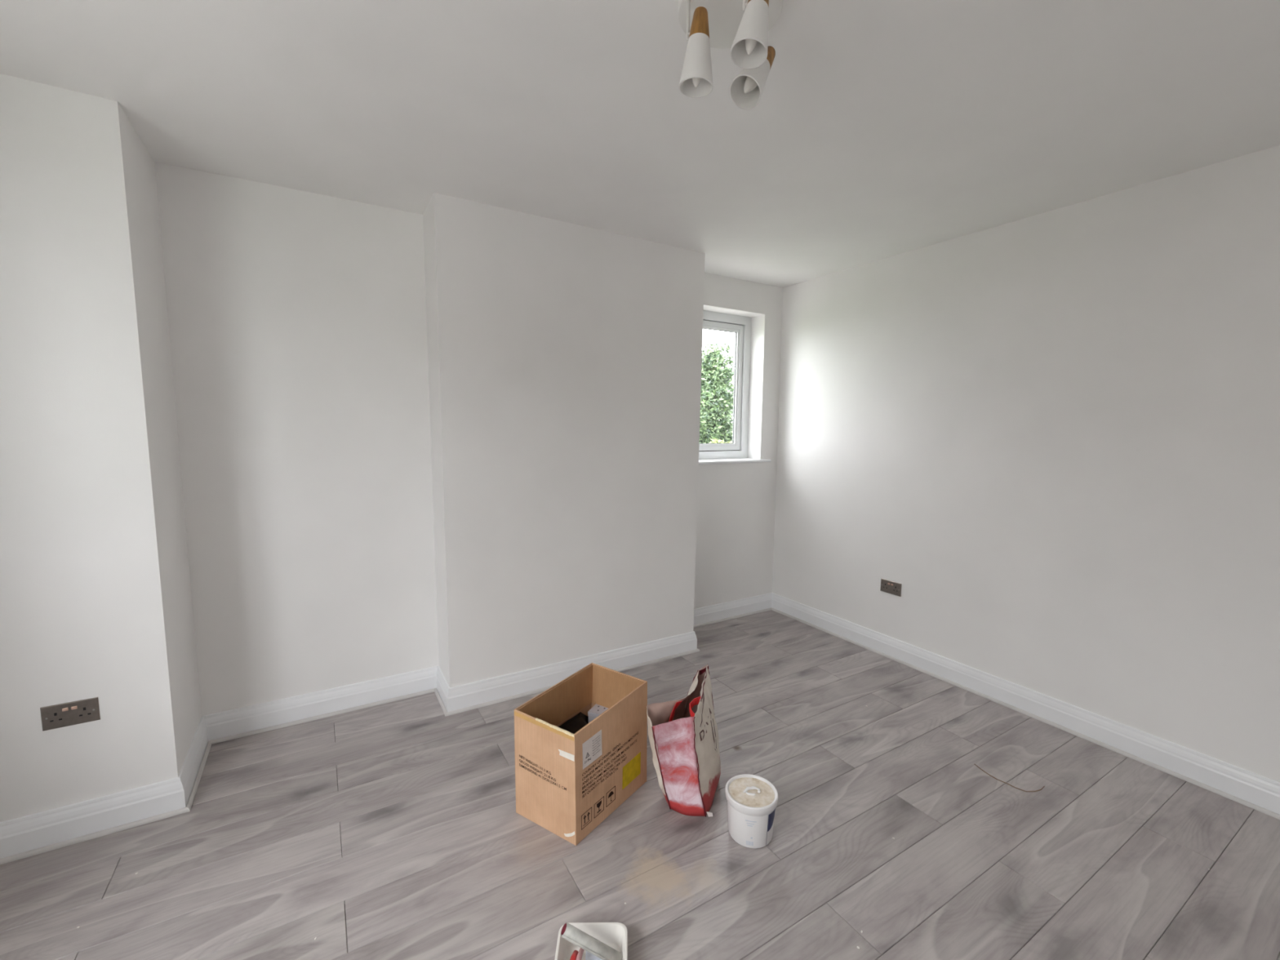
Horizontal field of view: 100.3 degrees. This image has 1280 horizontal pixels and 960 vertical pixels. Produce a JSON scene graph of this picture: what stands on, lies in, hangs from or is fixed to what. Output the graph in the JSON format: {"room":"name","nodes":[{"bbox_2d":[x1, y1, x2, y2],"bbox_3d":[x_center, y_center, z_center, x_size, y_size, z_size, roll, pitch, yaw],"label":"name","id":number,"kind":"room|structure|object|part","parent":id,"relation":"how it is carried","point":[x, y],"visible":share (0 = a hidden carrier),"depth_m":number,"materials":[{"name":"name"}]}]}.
{"room":"empty room","nodes":[
{"label":"empty room","id":0,"kind":"room"},
{"bbox_2d":[0,73,201,822],"bbox_3d":[-2.454,-0.027,2.051,1.042,2.702,0.806,-3,7,-31],"label":"wall","id":1,"kind":"structure","parent":0,"point":[95,595],"depth_m":1.88,"materials":[{"name":"white paint"}]},
{"bbox_2d":[40,697,100,731],"bbox_3d":[-2.043,0.840,1.918,0.147,0.086,0.010,-3,7,-31],"label":"double socket","id":2,"kind":"object","parent":1,"relation":"attached to","point":[69,713],"visible":1,"depth_m":1.92,"materials":[{"name":"silver metal"}]},
{"bbox_2d":[0,777,185,858],"bbox_3d":[-2.142,1.250,1.898,0.814,0.133,0.023,-3,7,-31],"label":"baseboard","id":3,"kind":"structure","parent":1,"relation":"attached to","point":[19,835],"depth_m":1.96,"materials":[{"name":"white wood"}]},
{"bbox_2d":[0,807,190,865],"bbox_3d":[-2.115,1.312,1.898,0.804,0.016,0.013,-3,7,-31],"label":"trim","id":4,"kind":"structure","parent":1,"relation":"attached to","point":[88,837],"depth_m":1.96,"materials":[{"name":"white wood"}]},
{"bbox_2d":[177,715,208,807],"bbox_3d":[-1.935,1.209,2.320,0.023,0.133,0.536,-3,7,-31],"label":"baseboard","id":5,"kind":"structure","parent":1,"relation":"attached to","point":[188,774],"depth_m":2.29,"materials":[{"name":"white wood"}]},
{"bbox_2d":[186,741,211,810],"bbox_3d":[-1.909,1.270,2.319,0.013,0.016,0.526,-3,7,-31],"label":"trim","id":6,"kind":"structure","parent":1,"relation":"attached to","point":[194,788],"depth_m":2.29,"materials":[{"name":"white wood"}]},
{"bbox_2d":[155,161,439,715],"bbox_3d":[-1.662,-0.099,2.824,1.180,2.702,0.293,-3,7,-31],"label":"wall","id":7,"kind":"structure","parent":0,"point":[297,319],"depth_m":2.63,"materials":[{"name":"white paint"}]},
{"bbox_2d":[203,666,437,741],"bbox_3d":[-1.616,1.161,2.809,1.078,0.133,0.023,-3,7,-31],"label":"baseboard","id":8,"kind":"structure","parent":7,"relation":"attached to","point":[255,717],"depth_m":2.76,"materials":[{"name":"white wood"}]},
{"bbox_2d":[208,688,435,744],"bbox_3d":[-1.606,1.224,2.799,1.029,0.016,0.013,-3,7,-31],"label":"trim","id":9,"kind":"structure","parent":7,"relation":"attached to","point":[406,696],"depth_m":2.76,"materials":[{"name":"white wood"}]},
{"bbox_2d":[422,192,705,687],"bbox_3d":[-0.448,-0.143,3.369,1.645,2.702,0.610,-3,7,-31],"label":"wall","id":10,"kind":"structure","parent":0,"point":[565,358],"depth_m":3.01,"materials":[{"name":"white paint"}]},
{"bbox_2d":[434,688,447,716],"bbox_3d":[-1.094,1.215,2.932,0.013,0.016,0.313,-3,7,-31],"label":"trim","id":11,"kind":"structure","parent":10,"relation":"attached to","point":[436,691],"depth_m":2.92,"materials":[{"name":"white wood"}]},
{"bbox_2d":[435,665,449,711],"bbox_3d":[-1.086,1.152,2.952,0.023,0.133,0.323,-3,7,-31],"label":"baseboard","id":12,"kind":"structure","parent":10,"relation":"attached to","point":[442,686],"depth_m":2.93,"materials":[{"name":"white wood"}]},
{"bbox_2d":[447,631,697,711],"bbox_3d":[-0.318,1.130,3.231,1.627,0.133,0.023,-3,7,-30],"label":"baseboard","id":13,"kind":"structure","parent":10,"relation":"attached to","point":[481,691],"depth_m":3.12,"materials":[{"name":"white wood"}]},
{"bbox_2d":[445,648,699,716],"bbox_3d":[-0.309,1.193,3.220,1.656,0.016,0.013,-3,7,-30],"label":"trim","id":14,"kind":"structure","parent":10,"relation":"attached to","point":[515,696],"depth_m":3.04,"materials":[{"name":"white wood"}]},
{"bbox_2d":[0,609,1279,959],"bbox_3d":[0.392,1.429,1.324,5.040,0.050,5.250,-3,7,-31],"label":"floor","id":15,"kind":"structure","parent":0,"point":[394,830],"depth_m":1.94,"materials":[{"name":"grey laminate"}]},
{"bbox_2d":[514,662,647,845],"bbox_3d":[-0.225,1.089,2.203,0.334,0.431,0.493,5,7,34],"label":"carton","id":16,"kind":"object","parent":15,"relation":"on","point":[567,784],"visible":0.99,"depth_m":2.06,"materials":[{"name":"brown cardboard"}]},
{"bbox_3d":[-0.360,1.109,2.006,0.306,0.429,0.011,4,7,33],"label":"panel","id":17,"kind":"part","parent":16,"relation":"part of","materials":[{"name":"brown cardboard"}]},
{"bbox_3d":[-0.344,1.081,2.285,0.032,0.429,0.491,4,7,32],"label":"panel","id":18,"kind":"part","parent":16,"relation":"part of","materials":[{"name":"brown cardboard"}]},
{"bbox_2d":[558,711,588,733],"bbox_3d":[-0.230,1.177,2.205,0.292,0.242,0.455,5,7,34],"label":"liner","id":19,"kind":"object","parent":16,"relation":"in","point":[575,723],"visible":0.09,"depth_m":2.31,"materials":[{"name":"black plastic"}]},
{"bbox_2d":[587,703,608,723],"bbox_3d":[-0.175,1.066,2.403,0.090,0.072,0.082,3,6,24],"label":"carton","id":20,"kind":"object","parent":19,"relation":"on","point":[597,709],"visible":0.46,"depth_m":2.38,"materials":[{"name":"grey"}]},
{"bbox_3d":[-0.095,1.101,2.116,0.028,0.429,0.485,4,7,33],"label":"panel","id":21,"kind":"part","parent":16,"relation":"part of","materials":[{"name":"brown cardboard"}]},
{"bbox_3d":[-0.101,1.073,2.384,0.334,0.429,0.049,5,7,35],"label":"panel","id":22,"kind":"part","parent":16,"relation":"part of","materials":[{"name":"brown cardboard"}]},
{"bbox_2d":[554,922,627,959],"bbox_3d":[-0.135,1.356,1.445,0.201,0.056,0.293,0,6,-1],"label":"plastic tray","id":23,"kind":"object","parent":15,"relation":"on","point":[614,935],"visible":0.7,"depth_m":1.57,"materials":[{"name":"white plastic"}]},
{"bbox_2d":[569,950,578,959],"bbox_3d":[-0.193,1.363,1.442,0.030,0.029,0.176,1,6,2],"label":"knife","id":24,"kind":"object","parent":23,"relation":"in","point":[573,957],"visible":0.85,"depth_m":1.51,"materials":[{"name":"red plastic"}]},
{"bbox_2d":[576,947,584,959],"bbox_3d":[-0.171,1.341,1.495,0.015,0.029,0.095,1,6,7],"label":"wooden stick","id":25,"kind":"object","parent":23,"relation":"in","point":[580,954],"visible":0.68,"depth_m":1.50,"materials":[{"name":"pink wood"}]},
{"bbox_2d":[560,922,622,959],"bbox_3d":[-0.137,1.308,1.503,0.172,0.131,0.034,0,6,-3],"label":"paint roller","id":26,"kind":"object","parent":23,"relation":"in","point":[569,932],"visible":1,"depth_m":1.49,"materials":[{"name":"white fabric"}]},
{"bbox_3d":[-0.115,1.377,1.475,0.082,0.002,0.164,0,6,-1],"label":"panel","id":27,"kind":"part","parent":23,"relation":"part of","materials":[{"name":"white plastic"}]},
{"bbox_2d":[646,663,720,817],"bbox_3d":[0.208,1.100,2.320,0.292,0.394,0.584,2,6,16],"label":"shopping bag","id":28,"kind":"object","parent":15,"relation":"on","point":[684,743],"visible":1,"depth_m":2.11,"materials":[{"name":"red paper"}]},
{"bbox_3d":[0.144,1.105,2.309,0.131,0.383,0.522,3,7,25],"label":"panel","id":29,"kind":"part","parent":28,"relation":"part of","materials":[{"name":"red paper"}]},
{"bbox_3d":[0.136,1.010,2.241,0.081,0.169,0.027,1,6,0],"label":"handle","id":30,"kind":"part","parent":28,"relation":"part of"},
{"bbox_3d":[0.222,0.939,2.203,0.035,0.049,0.122,2,6,16],"label":"handle","id":31,"kind":"part","parent":28,"relation":"part of","materials":[{"name":"red plastic"}]},
{"bbox_3d":[0.308,1.104,2.326,0.101,0.387,0.516,2,6,14],"label":"panel","id":32,"kind":"part","parent":28,"relation":"part of","materials":[{"name":"white paper"}]},
{"bbox_2d":[724,773,777,848],"bbox_3d":[0.417,1.244,2.010,0.194,0.175,0.194,-3,7,-31],"label":"tub","id":33,"kind":"object","parent":15,"relation":"on","point":[752,799],"visible":1,"depth_m":1.95,"materials":[{"name":"white plastic"}]},
{"bbox_3d":[0.417,1.178,2.003,0.194,0.032,0.194,-3,7,-31],"label":"lid","id":34,"kind":"part","parent":33,"relation":"part of","materials":[{"name":"white plastic"}]},
{"bbox_3d":[0.484,1.242,1.957,0.007,0.070,0.058,6,8,40],"label":"label panel","id":35,"kind":"part","parent":33,"relation":"part of","materials":[{"name":"blue paper"}]},
{"bbox_2d":[974,764,1044,791],"bbox_3d":[1.606,1.308,2.332,0.257,0.004,0.090,5,7,35],"label":"strand","id":36,"kind":"object","parent":15,"relation":"on","point":[975,764],"visible":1,"depth_m":2.29,"materials":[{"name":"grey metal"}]},
{"bbox_2d":[0,0,1279,287],"bbox_3d":[0.418,-1.264,1.047,5.040,0.120,5.250,-3,7,-31],"label":"ceiling","id":37,"kind":"structure","parent":0,"point":[877,130],"depth_m":1.82,"materials":[{"name":"white paint"}]},
{"bbox_2d":[677,0,782,110],"bbox_3d":[0.222,-1.114,1.384,0.270,0.251,0.320,3,6,25],"label":"ceiling spotlight","id":38,"kind":"object","parent":37,"relation":"attached to","point":[741,26],"visible":1,"depth_m":1.35,"materials":[{"name":"white metal"}]},
{"bbox_3d":[0.123,-1.169,1.357,0.008,0.095,0.008,-3,7,-31],"label":"arm","id":39,"kind":"part","parent":38,"relation":"part of","materials":[{"name":"white metal"}]},
{"bbox_3d":[0.143,-1.053,1.354,0.087,0.115,0.087,-3,7,-31],"label":"lamp shade","id":40,"kind":"part","parent":38,"relation":"part of","materials":[{"name":"white metal"}]},
{"bbox_3d":[0.145,-1.051,1.354,0.034,0.105,0.034,-3,7,-31],"label":"bulb","id":41,"kind":"part","parent":38,"relation":"part of","materials":[{"name":"white glass"}]},
{"bbox_3d":[0.234,-1.229,1.395,0.270,0.024,0.270,-3,7,-31],"label":"ceiling plate","id":42,"kind":"part","parent":38,"relation":"part of","materials":[{"name":"white metal"}]},
{"bbox_3d":[0.248,-1.162,1.269,0.008,0.088,0.008,-3,7,-31],"label":"arm","id":43,"kind":"part","parent":38,"relation":"part of","materials":[{"name":"white metal"}]},
{"bbox_3d":[0.259,-1.048,1.247,0.094,0.125,0.087,-3,7,-31],"label":"lamp shade","id":44,"kind":"part","parent":38,"relation":"part of","materials":[{"name":"white metal"}]},
{"bbox_3d":[0.297,-1.056,1.409,0.121,0.131,0.087,-3,7,-31],"label":"lamp shade","id":45,"kind":"part","parent":38,"relation":"part of","materials":[{"name":"white metal"}]},
{"bbox_3d":[0.302,-1.063,1.419,0.072,0.092,0.035,-3,7,-31],"label":"bulb","id":46,"kind":"part","parent":38,"relation":"part of","materials":[{"name":"white glass"}]},
{"bbox_3d":[0.266,-1.049,1.253,0.042,0.105,0.034,-3,7,-31],"label":"bulb","id":47,"kind":"part","parent":38,"relation":"part of","materials":[{"name":"white glass"}]},
{"bbox_2d":[693,272,782,608],"bbox_3d":[0.661,-0.221,4.223,1.450,2.702,0.215,-3,7,-31],"label":"wall","id":48,"kind":"structure","parent":0,"point":[736,502],"depth_m":4.23,"materials":[{"name":"white paint"}]},
{"bbox_2d":[693,607,771,628],"bbox_3d":[0.658,1.101,4.207,1.050,0.016,0.013,-3,7,-31],"label":"trim","id":49,"kind":"structure","parent":48,"relation":"attached to","point":[767,609],"depth_m":4.24,"materials":[{"name":"white wood"}]},
{"bbox_2d":[693,592,772,625],"bbox_3d":[0.648,1.038,4.218,1.099,0.133,0.023,-3,7,-31],"label":"baseboard","id":50,"kind":"structure","parent":48,"relation":"attached to","point":[744,606],"depth_m":4.26,"materials":[{"name":"white wood"}]},
{"bbox_2d":[698,310,771,464],"bbox_3d":[0.578,-0.708,4.098,0.982,1.156,0.246,-3,7,-31],"label":"window","id":51,"kind":"structure","parent":48,"relation":"in","point":[735,452],"depth_m":4.30,"materials":[{"name":"white plastic"}]},
{"bbox_3d":[0.598,-0.732,4.221,0.507,0.996,0.039,-3,7,-31],"label":"sash","id":52,"kind":"part","parent":51,"relation":"part of","materials":[{"name":"white plastic"}]},
{"bbox_3d":[0.589,-0.142,4.130,0.982,0.024,0.184,-3,7,-31],"label":"sill","id":53,"kind":"part","parent":51,"relation":"part of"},
{"bbox_2d":[772,145,1279,782],"bbox_3d":[2.516,-0.007,2.320,0.250,2.702,5.020,-3,7,-31],"label":"wall","id":54,"kind":"structure","parent":0,"point":[1057,431],"depth_m":2.66,"materials":[{"name":"white paint"}]},
{"bbox_2d":[880,577,902,596],"bbox_3d":[1.664,0.713,3.549,0.010,0.086,0.147,-3,7,-31],"label":"double socket","id":55,"kind":"object","parent":54,"relation":"attached to","point":[887,586],"visible":1,"depth_m":3.54,"materials":[{"name":"silver metal"}]},
{"bbox_2d":[771,592,1279,814],"bbox_3d":[2.331,1.233,2.478,0.023,0.133,4.758,-3,7,-31],"label":"baseboard","id":56,"kind":"structure","parent":54,"relation":"attached to","point":[1257,789],"depth_m":2.71,"materials":[{"name":"white wood"}]},
{"bbox_2d":[771,607,1279,819],"bbox_3d":[2.313,1.295,2.474,0.013,0.016,4.709,-3,7,-31],"label":"trim","id":57,"kind":"structure","parent":54,"relation":"attached to","point":[1216,791],"depth_m":2.70,"materials":[{"name":"white wood"}]},
{"label":"outside","id":58,"kind":"structure","parent":0,"visible":0},
{"bbox_3d":[1.106,1.609,4.566,80.000,0.140,80.000,-3,7,-31],"label":"ground","id":59,"kind":"structure","parent":58,"visible":0},
{"bbox_2d":[699,342,734,443],"bbox_3d":[1.532,-1.043,11.706,2.129,3.870,1.558,-3,7,-31],"label":"tree","id":60,"kind":"object","parent":59,"relation":"on","point":[717,402],"visible":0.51,"depth_m":11.19,"materials":[{"name":"green plant"}]},
{"bbox_2d":[709,438,732,443],"bbox_3d":[1.503,0.106,10.463,2.010,1.846,1.084,-3,7,-31],"label":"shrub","id":61,"kind":"object","parent":59,"relation":"on","point":[713,441],"visible":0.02,"depth_m":10.33,"materials":[{"name":"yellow plant"}]}
]}

